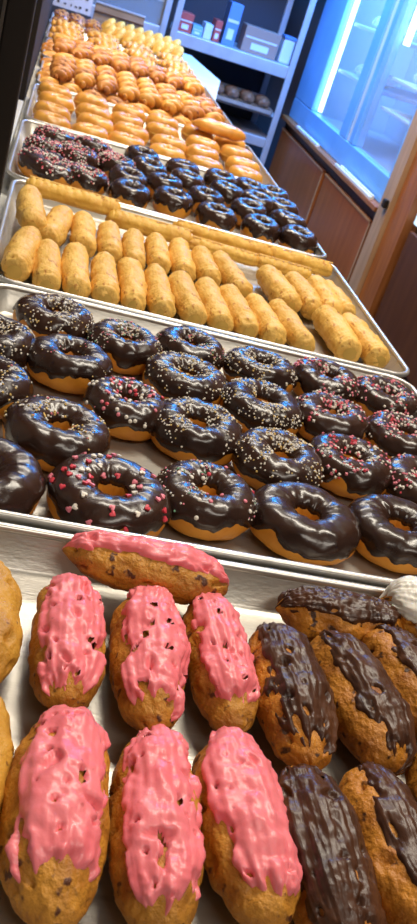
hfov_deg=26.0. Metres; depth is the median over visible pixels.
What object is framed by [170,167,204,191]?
doughnut
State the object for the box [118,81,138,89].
dough twist
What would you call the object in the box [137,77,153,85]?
dough twist
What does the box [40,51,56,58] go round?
dough twist
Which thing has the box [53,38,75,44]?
dough twist
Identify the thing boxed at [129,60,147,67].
dough twist
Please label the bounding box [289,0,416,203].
fridge
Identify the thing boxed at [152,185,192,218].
doughnut
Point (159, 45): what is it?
pastry
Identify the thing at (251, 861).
eclair
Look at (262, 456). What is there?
doughnut
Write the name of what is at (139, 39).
pastry
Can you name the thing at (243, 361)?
doughnut
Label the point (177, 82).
dough twist
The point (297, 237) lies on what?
doughnut
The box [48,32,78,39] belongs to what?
pastry
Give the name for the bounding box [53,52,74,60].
dough twist
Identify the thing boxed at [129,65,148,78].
dough twist
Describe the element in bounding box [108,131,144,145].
doughnut
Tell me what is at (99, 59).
dough twist
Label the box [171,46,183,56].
pastry
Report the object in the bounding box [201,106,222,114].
dough twist
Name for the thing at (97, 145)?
doughnut
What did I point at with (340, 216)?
base cabinet
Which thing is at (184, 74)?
dough twist
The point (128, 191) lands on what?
doughnut
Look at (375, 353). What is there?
roll
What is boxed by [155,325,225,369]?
doughnut
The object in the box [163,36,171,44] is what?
pastry
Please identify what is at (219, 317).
roll
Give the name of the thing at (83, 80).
dough twist
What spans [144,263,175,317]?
roll
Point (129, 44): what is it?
pastry
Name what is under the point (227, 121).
sheet pan
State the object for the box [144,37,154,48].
pastry
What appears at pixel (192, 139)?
doughnut
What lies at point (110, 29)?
pastry
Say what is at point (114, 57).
dough twist
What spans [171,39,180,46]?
pastry
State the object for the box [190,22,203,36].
carton
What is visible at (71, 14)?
roll
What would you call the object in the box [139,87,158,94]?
dough twist
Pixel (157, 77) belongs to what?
dough twist
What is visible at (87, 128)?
doughnut
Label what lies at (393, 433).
doughnut
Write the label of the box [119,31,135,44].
pastry
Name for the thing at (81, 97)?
doughnut
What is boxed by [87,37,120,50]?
pastry
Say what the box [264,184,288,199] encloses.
doughnut
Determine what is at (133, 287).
roll
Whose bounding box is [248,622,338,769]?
eclair
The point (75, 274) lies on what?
roll
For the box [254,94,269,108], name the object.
loaf
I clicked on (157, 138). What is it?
doughnut
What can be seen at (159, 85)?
dough twist
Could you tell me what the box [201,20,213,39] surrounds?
carton
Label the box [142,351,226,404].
doughnut
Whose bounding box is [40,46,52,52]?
dough twist
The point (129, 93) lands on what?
dough twist
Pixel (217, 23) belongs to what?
carton
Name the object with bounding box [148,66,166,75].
dough twist
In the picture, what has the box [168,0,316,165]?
shelving
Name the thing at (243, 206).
doughnut
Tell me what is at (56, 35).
dough twist
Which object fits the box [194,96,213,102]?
dough twist
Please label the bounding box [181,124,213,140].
doughnut
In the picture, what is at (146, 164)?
doughnut
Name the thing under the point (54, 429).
doughnut
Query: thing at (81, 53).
dough twist
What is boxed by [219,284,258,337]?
roll
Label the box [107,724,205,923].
eclair
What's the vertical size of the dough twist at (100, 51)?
0.033 m
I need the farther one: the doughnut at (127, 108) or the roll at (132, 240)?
the doughnut at (127, 108)
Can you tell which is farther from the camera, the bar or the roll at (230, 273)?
the bar
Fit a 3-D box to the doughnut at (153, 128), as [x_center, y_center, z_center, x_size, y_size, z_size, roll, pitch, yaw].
[-0.094,-0.661,1.820,0.071,0.036,0.064,6,31,-24]
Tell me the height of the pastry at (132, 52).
0.040 m
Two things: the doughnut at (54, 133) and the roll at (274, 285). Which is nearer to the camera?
the roll at (274, 285)
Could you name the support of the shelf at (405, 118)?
attached to the fridge
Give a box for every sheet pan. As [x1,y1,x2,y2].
[0,180,409,377]
[0,283,416,587]
[0,522,416,923]
[6,119,326,259]
[25,83,277,186]
[36,57,232,125]
[42,38,219,107]
[45,23,159,66]
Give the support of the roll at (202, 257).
on the sheet pan at (9, 225)
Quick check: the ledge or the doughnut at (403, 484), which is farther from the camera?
the ledge
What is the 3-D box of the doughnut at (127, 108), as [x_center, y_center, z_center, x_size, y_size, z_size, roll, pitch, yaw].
[-0.164,-0.718,1.869,0.072,0.036,0.064,26,29,13]
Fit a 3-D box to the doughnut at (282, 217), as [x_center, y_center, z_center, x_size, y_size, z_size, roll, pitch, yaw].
[0.129,-0.390,1.482,0.064,0.039,0.075,0,33,-32]
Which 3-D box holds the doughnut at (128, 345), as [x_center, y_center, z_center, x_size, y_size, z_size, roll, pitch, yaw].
[-0.080,-0.110,0.859,0.074,0.035,0.074,23,28,8]
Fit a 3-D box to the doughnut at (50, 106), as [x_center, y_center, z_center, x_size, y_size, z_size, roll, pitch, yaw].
[-0.291,-0.650,1.685,0.071,0.036,0.064,7,30,-21]
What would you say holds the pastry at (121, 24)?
on the sheet pan
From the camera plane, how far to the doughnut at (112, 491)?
0.60 m
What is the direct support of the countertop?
on the floor
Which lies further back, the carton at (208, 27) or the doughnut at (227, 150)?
the carton at (208, 27)
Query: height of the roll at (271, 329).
0.031 m
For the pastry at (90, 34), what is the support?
on the sheet pan at (85, 35)
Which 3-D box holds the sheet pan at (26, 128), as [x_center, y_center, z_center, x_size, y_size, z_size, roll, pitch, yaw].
[-0.074,-0.439,1.463,0.484,0.027,0.396,11,29,-14]
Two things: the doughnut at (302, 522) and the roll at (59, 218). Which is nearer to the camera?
the doughnut at (302, 522)
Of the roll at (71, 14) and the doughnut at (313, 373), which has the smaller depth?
the doughnut at (313, 373)
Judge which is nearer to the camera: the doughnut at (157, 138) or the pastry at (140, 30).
the doughnut at (157, 138)
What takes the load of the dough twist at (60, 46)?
on the dough twist at (49, 53)
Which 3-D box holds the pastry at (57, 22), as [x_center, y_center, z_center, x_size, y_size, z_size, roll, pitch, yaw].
[-0.445,-1.381,2.867,0.107,0.040,0.091,10,29,-17]
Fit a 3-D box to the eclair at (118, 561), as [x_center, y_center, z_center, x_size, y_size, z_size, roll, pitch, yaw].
[-0.037,0.062,0.548,0.105,0.032,0.038,16,28,-7]
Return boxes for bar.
[192,117,245,140]
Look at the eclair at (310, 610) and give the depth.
0.56 m
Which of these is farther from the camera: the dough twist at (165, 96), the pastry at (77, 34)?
the pastry at (77, 34)
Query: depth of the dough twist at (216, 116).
2.06 m
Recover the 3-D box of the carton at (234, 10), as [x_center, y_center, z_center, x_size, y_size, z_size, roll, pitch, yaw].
[0.097,-1.921,3.960,0.055,0.170,0.121,11,29,-14]
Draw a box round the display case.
[0,0,52,195]
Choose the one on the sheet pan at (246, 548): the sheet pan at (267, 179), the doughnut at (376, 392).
the doughnut at (376, 392)
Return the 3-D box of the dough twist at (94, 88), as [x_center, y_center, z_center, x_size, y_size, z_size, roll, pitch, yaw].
[-0.261,-0.843,2.059,0.045,0.032,0.077,27,29,15]
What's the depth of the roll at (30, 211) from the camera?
1.07 m
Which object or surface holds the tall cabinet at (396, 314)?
on the floor
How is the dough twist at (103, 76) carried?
on the dough twist at (94, 88)
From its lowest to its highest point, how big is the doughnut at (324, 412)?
0.035 m
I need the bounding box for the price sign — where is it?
[50,0,92,19]
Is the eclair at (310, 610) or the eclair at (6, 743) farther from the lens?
the eclair at (310, 610)
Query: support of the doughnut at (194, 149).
on the sheet pan at (267, 179)
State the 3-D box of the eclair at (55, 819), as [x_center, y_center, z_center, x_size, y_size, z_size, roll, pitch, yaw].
[-0.066,0.147,0.392,0.048,0.042,0.115,12,29,-14]
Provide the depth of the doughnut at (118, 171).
1.39 m
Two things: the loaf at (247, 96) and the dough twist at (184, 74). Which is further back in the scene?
the loaf at (247, 96)
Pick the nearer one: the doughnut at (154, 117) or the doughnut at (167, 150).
the doughnut at (167, 150)
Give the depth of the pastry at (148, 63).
2.68 m
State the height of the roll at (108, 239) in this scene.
0.032 m
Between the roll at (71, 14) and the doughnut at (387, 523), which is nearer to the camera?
the doughnut at (387, 523)
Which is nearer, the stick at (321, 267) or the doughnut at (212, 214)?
the stick at (321, 267)
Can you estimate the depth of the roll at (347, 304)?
1.18 m
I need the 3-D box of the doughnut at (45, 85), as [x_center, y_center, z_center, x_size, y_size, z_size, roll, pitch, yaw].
[-0.311,-0.743,1.823,0.071,0.036,0.064,8,30,-19]
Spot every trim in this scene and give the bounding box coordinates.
[348,109,416,296]
[358,152,416,318]
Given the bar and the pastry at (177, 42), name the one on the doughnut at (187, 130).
the bar
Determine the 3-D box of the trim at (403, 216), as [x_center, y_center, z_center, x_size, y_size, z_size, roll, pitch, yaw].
[0.903,-0.950,2.597,0.514,2.200,0.122,11,29,-14]
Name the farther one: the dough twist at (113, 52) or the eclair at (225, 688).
the dough twist at (113, 52)
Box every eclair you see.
[0,560,22,682]
[0,696,13,812]
[0,704,110,923]
[27,572,106,708]
[62,529,228,604]
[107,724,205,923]
[108,585,190,730]
[182,592,260,731]
[191,726,302,923]
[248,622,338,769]
[275,585,402,641]
[278,763,387,923]
[310,629,416,775]
[339,761,416,923]
[361,624,416,740]
[379,575,416,637]
[405,753,416,801]
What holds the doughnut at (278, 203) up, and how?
on the sheet pan at (26, 128)
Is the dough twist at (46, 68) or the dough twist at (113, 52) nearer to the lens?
the dough twist at (46, 68)
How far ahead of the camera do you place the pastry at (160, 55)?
2.93 m
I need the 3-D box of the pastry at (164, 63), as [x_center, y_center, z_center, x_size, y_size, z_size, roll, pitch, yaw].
[-0.096,-1.219,2.797,0.108,0.039,0.094,11,29,-16]
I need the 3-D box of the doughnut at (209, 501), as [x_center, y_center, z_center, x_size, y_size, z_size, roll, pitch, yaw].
[-0.002,0.027,0.661,0.079,0.034,0.078,24,28,9]
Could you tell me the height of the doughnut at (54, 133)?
0.040 m
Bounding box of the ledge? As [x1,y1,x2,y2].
[93,0,145,28]
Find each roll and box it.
[1,226,41,281]
[16,184,46,230]
[32,239,60,290]
[40,205,73,246]
[51,16,67,21]
[54,8,69,15]
[54,11,69,21]
[61,242,91,297]
[69,16,85,27]
[69,210,96,257]
[70,13,85,21]
[84,27,98,33]
[85,21,101,31]
[86,19,100,25]
[90,251,119,304]
[96,220,122,263]
[116,257,147,310]
[121,228,145,269]
[144,232,170,274]
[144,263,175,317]
[168,237,195,280]
[168,270,206,324]
[191,245,220,286]
[194,277,233,331]
[212,250,252,297]
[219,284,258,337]
[245,293,286,344]
[256,264,301,312]
[268,298,314,351]
[284,271,322,320]
[307,275,342,314]
[311,305,361,361]
[326,279,355,315]
[342,312,389,367]
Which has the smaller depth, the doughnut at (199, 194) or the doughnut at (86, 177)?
the doughnut at (86, 177)
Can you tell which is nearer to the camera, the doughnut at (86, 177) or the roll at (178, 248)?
the roll at (178, 248)
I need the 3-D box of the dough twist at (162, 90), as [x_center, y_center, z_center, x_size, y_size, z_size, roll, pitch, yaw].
[-0.101,-0.886,2.186,0.045,0.032,0.077,27,29,14]
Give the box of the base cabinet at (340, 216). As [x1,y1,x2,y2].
[268,114,378,282]
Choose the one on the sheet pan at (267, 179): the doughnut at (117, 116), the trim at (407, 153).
the doughnut at (117, 116)
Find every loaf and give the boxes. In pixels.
[217,82,224,94]
[224,85,239,99]
[239,90,254,103]
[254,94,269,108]
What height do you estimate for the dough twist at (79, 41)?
0.033 m
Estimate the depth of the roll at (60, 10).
3.11 m
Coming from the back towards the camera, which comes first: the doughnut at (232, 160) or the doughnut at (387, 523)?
the doughnut at (232, 160)
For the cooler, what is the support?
on the floor
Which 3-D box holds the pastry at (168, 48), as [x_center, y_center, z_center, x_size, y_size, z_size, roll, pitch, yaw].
[-0.147,-1.411,3.103,0.053,0.059,0.100,14,28,-10]
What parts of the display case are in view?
post, post, panel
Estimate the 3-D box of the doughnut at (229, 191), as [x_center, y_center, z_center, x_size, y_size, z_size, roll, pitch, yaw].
[0.029,-0.455,1.537,0.065,0.038,0.077,22,28,6]
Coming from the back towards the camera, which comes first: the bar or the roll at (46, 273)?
the bar
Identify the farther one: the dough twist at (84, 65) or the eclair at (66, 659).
the dough twist at (84, 65)
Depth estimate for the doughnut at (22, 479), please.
0.59 m
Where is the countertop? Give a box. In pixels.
[0,19,49,220]
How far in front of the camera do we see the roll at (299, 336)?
1.03 m
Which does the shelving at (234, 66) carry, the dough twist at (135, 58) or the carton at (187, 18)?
the carton at (187, 18)
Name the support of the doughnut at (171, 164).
on the sheet pan at (26, 128)
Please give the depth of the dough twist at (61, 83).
2.02 m
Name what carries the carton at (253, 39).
on the shelving at (234, 66)
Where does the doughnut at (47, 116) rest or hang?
on the sheet pan at (267, 179)
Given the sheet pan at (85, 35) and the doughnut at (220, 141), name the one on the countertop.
the sheet pan at (85, 35)
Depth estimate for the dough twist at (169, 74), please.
2.48 m
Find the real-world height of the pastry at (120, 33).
0.059 m
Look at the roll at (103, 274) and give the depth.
0.97 m
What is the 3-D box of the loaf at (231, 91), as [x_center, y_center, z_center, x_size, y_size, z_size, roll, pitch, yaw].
[0.106,-1.664,4.059,0.074,0.052,0.142,12,29,-13]
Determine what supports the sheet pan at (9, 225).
on the countertop
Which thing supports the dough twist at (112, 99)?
on the sheet pan at (227, 121)
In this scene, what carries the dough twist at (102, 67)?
on the dough twist
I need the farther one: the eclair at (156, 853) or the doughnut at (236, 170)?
the doughnut at (236, 170)
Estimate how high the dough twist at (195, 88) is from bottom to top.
0.033 m
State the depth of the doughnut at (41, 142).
1.40 m
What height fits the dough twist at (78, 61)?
0.032 m
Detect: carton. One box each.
[178,10,194,33]
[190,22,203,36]
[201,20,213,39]
[210,17,223,42]
[219,0,243,46]
[236,22,281,60]
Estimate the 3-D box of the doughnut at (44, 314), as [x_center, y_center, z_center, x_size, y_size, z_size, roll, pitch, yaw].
[-0.148,-0.137,0.864,0.078,0.035,0.078,3,32,-28]
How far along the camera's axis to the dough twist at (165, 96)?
2.11 m
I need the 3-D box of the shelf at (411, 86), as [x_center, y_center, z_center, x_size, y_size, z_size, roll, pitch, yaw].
[0.857,-1.193,3.025,0.400,0.010,0.440,11,29,-14]
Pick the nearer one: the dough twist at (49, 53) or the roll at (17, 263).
the roll at (17, 263)
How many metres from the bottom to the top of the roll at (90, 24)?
0.041 m
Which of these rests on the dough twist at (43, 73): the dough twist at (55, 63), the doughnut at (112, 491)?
the dough twist at (55, 63)
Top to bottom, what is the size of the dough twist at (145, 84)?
0.032 m
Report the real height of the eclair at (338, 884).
0.036 m
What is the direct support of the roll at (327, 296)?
on the sheet pan at (9, 225)
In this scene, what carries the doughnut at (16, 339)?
on the sheet pan at (246, 548)
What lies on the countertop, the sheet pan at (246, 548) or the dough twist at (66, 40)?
the sheet pan at (246, 548)
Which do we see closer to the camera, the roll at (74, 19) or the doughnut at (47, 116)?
the doughnut at (47, 116)
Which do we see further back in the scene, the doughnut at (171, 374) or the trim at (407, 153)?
the trim at (407, 153)
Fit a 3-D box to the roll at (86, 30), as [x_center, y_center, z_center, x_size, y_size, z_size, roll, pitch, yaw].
[-0.385,-1.429,3.015,0.062,0.041,0.060,25,28,10]
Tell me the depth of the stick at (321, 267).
1.29 m
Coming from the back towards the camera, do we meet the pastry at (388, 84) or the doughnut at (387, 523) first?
the pastry at (388, 84)
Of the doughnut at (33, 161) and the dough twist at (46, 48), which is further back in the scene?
the dough twist at (46, 48)
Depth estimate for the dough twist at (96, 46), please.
2.50 m
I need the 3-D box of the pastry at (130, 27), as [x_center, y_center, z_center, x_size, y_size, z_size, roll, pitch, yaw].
[-0.288,-1.507,3.167,0.053,0.059,0.100,11,29,-14]
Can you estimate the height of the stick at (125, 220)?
0.025 m
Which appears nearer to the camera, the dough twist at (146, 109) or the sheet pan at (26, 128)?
the sheet pan at (26, 128)
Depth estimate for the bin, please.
3.13 m
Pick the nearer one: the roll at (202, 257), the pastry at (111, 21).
the roll at (202, 257)
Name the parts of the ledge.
rail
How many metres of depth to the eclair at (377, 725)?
0.49 m
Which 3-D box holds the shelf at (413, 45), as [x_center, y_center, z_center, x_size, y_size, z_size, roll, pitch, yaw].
[0.811,-1.625,3.531,0.400,0.014,0.465,11,29,-14]
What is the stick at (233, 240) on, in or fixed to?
on the sheet pan at (9, 225)
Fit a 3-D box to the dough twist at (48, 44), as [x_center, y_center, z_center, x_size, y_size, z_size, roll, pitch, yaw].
[-0.421,-1.128,2.470,0.045,0.033,0.084,33,31,24]
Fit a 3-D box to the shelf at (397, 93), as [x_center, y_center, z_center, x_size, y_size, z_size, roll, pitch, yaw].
[0.759,-1.475,3.615,0.400,0.014,0.465,11,29,-14]
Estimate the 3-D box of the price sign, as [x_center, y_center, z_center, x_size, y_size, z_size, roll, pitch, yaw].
[-0.499,-1.725,3.328,0.163,0.200,0.017,11,29,-14]
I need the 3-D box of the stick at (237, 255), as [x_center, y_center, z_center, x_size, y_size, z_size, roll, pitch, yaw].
[0.017,-0.289,1.236,0.108,0.020,0.023,13,28,-11]
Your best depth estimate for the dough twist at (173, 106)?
2.04 m
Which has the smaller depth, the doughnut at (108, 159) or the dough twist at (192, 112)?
the doughnut at (108, 159)
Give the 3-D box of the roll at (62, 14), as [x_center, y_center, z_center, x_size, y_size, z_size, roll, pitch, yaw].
[-0.493,-1.502,3.053,0.060,0.041,0.062,12,29,-13]
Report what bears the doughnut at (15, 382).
on the sheet pan at (246, 548)
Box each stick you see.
[24,175,120,214]
[105,209,193,243]
[172,218,272,257]
[189,235,257,266]
[256,253,311,278]
[266,243,332,276]
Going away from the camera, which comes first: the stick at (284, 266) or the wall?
the stick at (284, 266)
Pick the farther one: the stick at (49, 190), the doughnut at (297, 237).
the doughnut at (297, 237)
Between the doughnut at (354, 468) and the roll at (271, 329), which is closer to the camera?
the doughnut at (354, 468)
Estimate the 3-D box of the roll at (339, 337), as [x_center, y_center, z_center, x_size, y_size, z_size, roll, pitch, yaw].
[0.153,-0.154,1.078,0.037,0.036,0.114,10,29,-17]
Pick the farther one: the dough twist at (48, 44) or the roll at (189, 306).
the dough twist at (48, 44)
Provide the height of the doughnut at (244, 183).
0.037 m
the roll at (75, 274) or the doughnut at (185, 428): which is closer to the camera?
the doughnut at (185, 428)
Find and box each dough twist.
[36,71,59,84]
[39,57,52,64]
[39,76,58,83]
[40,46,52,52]
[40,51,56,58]
[41,42,53,47]
[41,66,49,70]
[43,62,50,66]
[49,60,76,70]
[50,66,74,81]
[51,56,76,64]
[52,41,74,53]
[53,34,75,40]
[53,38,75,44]
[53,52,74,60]
[60,78,73,84]
[62,83,81,92]
[70,47,93,59]
[74,39,93,45]
[74,67,97,79]
[74,73,95,88]
[75,44,93,49]
[75,59,94,67]
[75,63,95,70]
[82,85,96,91]
[83,89,107,97]
[90,53,113,66]
[92,45,111,51]
[92,49,112,55]
[95,65,115,73]
[96,74,116,83]
[96,79,118,95]
[97,69,115,77]
[105,96,129,104]
[111,51,128,57]
[111,55,129,61]
[111,59,129,72]
[116,71,133,79]
[116,76,136,84]
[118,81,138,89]
[118,86,139,101]
[129,56,145,63]
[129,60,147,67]
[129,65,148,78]
[130,103,150,113]
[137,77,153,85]
[138,82,156,89]
[138,92,162,108]
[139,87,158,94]
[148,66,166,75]
[148,109,171,116]
[149,71,166,83]
[155,83,175,91]
[157,88,177,95]
[160,93,181,101]
[160,99,183,114]
[165,72,182,77]
[165,76,185,90]
[174,116,192,124]
[176,91,194,96]
[180,94,196,101]
[180,105,205,120]
[181,72,196,77]
[182,100,199,106]
[183,77,201,83]
[184,82,204,95]
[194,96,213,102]
[199,100,215,107]
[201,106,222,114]
[204,112,224,122]
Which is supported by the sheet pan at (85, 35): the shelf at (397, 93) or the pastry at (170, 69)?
the pastry at (170, 69)
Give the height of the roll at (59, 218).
0.034 m
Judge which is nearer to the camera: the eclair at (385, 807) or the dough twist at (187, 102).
the eclair at (385, 807)
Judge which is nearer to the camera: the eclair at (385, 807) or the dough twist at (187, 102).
the eclair at (385, 807)
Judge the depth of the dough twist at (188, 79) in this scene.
2.50 m
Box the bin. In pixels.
[182,53,219,99]
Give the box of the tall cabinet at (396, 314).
[374,198,416,388]
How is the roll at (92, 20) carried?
on the sheet pan
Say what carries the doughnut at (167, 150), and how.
on the sheet pan at (267, 179)
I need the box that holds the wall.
[249,0,325,171]
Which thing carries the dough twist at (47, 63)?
on the sheet pan at (227, 121)
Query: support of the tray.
on the shelving at (234, 66)
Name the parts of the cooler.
door frame, door frame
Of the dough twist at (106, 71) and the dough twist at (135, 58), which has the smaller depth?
the dough twist at (106, 71)
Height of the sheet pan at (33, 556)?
0.027 m
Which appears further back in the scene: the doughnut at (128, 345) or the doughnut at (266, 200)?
the doughnut at (266, 200)
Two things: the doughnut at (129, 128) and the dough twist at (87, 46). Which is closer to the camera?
the doughnut at (129, 128)
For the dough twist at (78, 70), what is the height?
0.032 m
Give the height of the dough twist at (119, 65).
0.033 m
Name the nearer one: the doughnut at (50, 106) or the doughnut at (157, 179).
the doughnut at (157, 179)
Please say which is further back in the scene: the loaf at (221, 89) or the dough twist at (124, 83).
the loaf at (221, 89)
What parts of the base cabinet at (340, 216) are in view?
door, price rail, door, price rail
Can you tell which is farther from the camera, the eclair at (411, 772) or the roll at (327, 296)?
the roll at (327, 296)
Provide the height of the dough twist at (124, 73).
0.032 m
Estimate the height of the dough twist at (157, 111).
0.032 m
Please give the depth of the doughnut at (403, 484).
0.77 m
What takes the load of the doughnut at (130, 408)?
on the sheet pan at (246, 548)
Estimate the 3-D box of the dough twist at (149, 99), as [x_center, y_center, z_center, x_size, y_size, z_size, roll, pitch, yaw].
[-0.131,-0.819,2.046,0.044,0.032,0.077,31,30,21]
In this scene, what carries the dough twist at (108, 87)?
on the dough twist at (98, 93)
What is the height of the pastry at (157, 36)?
0.059 m
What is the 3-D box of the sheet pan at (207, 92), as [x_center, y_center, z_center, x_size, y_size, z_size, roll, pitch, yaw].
[-0.217,-1.060,2.488,0.478,0.027,0.372,11,29,-14]
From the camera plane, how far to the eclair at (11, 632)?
0.47 m
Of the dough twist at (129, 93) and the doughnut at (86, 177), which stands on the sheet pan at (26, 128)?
the doughnut at (86, 177)
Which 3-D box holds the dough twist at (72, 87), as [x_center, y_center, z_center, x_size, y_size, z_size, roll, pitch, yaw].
[-0.301,-0.813,1.981,0.044,0.032,0.077,23,28,7]
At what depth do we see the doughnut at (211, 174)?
1.58 m
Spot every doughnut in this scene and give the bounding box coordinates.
[0,314,35,367]
[0,355,33,418]
[0,437,45,514]
[2,394,110,471]
[12,292,94,338]
[17,146,72,185]
[22,134,62,155]
[26,333,112,393]
[32,110,70,128]
[33,100,70,122]
[33,124,75,141]
[37,81,71,99]
[37,91,74,113]
[46,452,171,536]
[60,141,99,168]
[69,161,109,194]
[70,122,108,139]
[73,92,108,109]
[75,102,111,120]
[75,135,112,154]
[76,112,113,135]
[83,376,164,440]
[86,318,162,374]
[98,150,135,176]
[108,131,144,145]
[108,164,146,186]
[108,177,150,208]
[111,111,143,127]
[112,103,145,123]
[114,121,148,145]
[124,145,159,160]
[132,155,166,176]
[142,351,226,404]
[145,113,178,130]
[145,122,178,139]
[146,171,182,196]
[149,143,185,159]
[150,134,186,153]
[151,396,242,465]
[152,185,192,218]
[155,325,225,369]
[157,459,256,540]
[165,158,199,174]
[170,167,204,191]
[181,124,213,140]
[185,135,219,153]
[185,144,219,161]
[187,185,224,212]
[188,155,223,169]
[194,201,236,231]
[203,167,236,186]
[209,179,242,207]
[214,136,245,150]
[219,144,252,161]
[219,377,302,434]
[222,345,297,392]
[225,155,259,172]
[227,165,262,183]
[229,197,266,225]
[232,426,323,489]
[236,177,263,191]
[240,213,279,243]
[243,189,272,216]
[250,481,361,565]
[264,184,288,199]
[268,209,306,228]
[271,196,298,215]
[278,224,317,253]
[292,356,358,402]
[295,390,368,440]
[308,431,392,499]
[348,494,416,574]
[353,375,416,417]
[363,409,416,458]
[384,453,416,503]
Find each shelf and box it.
[338,68,416,105]
[354,22,416,49]
[381,106,411,125]
[392,77,416,92]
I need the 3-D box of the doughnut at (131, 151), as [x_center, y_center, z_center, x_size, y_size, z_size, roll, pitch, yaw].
[-0.116,-0.528,1.577,0.066,0.039,0.074,21,28,3]
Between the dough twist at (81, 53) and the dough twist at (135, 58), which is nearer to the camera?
the dough twist at (81, 53)
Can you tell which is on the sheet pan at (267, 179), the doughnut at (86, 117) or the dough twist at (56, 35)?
the doughnut at (86, 117)
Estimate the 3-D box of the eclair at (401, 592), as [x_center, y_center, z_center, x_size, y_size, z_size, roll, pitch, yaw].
[0.156,0.102,0.594,0.090,0.042,0.053,20,28,1]
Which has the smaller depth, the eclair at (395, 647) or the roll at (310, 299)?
the eclair at (395, 647)
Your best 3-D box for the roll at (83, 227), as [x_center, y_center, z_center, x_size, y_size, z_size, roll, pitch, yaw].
[-0.156,-0.283,1.122,0.034,0.032,0.114,11,29,-15]
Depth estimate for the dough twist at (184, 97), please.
2.18 m
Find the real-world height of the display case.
1.000 m
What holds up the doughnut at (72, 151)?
on the sheet pan at (26, 128)
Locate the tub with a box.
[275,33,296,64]
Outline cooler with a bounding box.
[50,0,176,36]
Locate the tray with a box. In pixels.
[216,82,272,114]
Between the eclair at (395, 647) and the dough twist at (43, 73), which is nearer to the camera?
the eclair at (395, 647)
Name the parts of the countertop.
sill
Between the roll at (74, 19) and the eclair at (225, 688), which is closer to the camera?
the eclair at (225, 688)
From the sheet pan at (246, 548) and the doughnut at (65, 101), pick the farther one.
the doughnut at (65, 101)
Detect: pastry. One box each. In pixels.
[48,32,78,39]
[49,25,84,39]
[51,19,83,34]
[87,31,118,45]
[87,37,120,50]
[101,18,115,29]
[101,25,115,35]
[114,28,125,42]
[115,21,124,29]
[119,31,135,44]
[122,41,153,54]
[124,48,157,64]
[125,24,134,32]
[129,56,156,66]
[132,34,145,44]
[134,27,143,34]
[144,30,152,38]
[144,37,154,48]
[151,40,164,54]
[153,33,162,41]
[156,51,187,64]
[160,59,193,73]
[162,43,173,53]
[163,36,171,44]
[164,67,190,73]
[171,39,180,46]
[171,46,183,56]
[385,79,392,87]
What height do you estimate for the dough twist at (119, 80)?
0.032 m
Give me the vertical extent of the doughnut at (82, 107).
0.036 m
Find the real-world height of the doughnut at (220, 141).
0.035 m
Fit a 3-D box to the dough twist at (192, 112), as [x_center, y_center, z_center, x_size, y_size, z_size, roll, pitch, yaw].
[-0.035,-0.800,2.071,0.045,0.032,0.077,31,30,21]
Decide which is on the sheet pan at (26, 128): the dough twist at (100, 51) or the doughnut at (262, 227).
the doughnut at (262, 227)
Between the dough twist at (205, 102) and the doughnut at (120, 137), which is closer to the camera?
the doughnut at (120, 137)
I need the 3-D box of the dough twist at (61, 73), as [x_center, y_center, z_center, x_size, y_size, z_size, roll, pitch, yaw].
[-0.322,-0.858,1.997,0.045,0.032,0.077,23,28,6]
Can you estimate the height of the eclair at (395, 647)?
0.037 m
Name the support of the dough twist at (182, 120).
on the sheet pan at (227, 121)
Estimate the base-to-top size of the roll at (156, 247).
0.031 m
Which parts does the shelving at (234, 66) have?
post, shelf, panel, shelf, shelf, post, post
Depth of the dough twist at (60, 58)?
2.11 m
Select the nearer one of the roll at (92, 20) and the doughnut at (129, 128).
the doughnut at (129, 128)
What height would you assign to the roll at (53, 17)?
0.041 m
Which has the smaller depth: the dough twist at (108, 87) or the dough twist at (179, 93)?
the dough twist at (108, 87)
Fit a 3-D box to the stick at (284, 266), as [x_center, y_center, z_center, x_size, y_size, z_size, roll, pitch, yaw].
[0.104,-0.271,1.258,0.084,0.020,0.023,13,28,-11]
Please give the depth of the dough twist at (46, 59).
2.20 m
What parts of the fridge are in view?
door frame, frame, door frame, door frame, door frame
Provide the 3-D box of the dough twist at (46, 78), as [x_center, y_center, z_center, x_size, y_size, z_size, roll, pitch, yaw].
[-0.349,-0.823,1.970,0.044,0.032,0.077,19,28,-1]
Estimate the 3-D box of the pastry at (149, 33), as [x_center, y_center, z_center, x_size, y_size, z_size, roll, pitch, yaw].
[-0.223,-1.494,3.184,0.053,0.059,0.100,11,29,-15]
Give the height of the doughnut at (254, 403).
0.035 m
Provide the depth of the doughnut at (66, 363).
0.77 m
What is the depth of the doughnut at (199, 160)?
1.67 m
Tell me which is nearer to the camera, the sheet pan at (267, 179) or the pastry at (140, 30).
the sheet pan at (267, 179)
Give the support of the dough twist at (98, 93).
on the sheet pan at (227, 121)
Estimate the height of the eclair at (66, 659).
0.037 m
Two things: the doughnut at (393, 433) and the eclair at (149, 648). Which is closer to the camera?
the eclair at (149, 648)

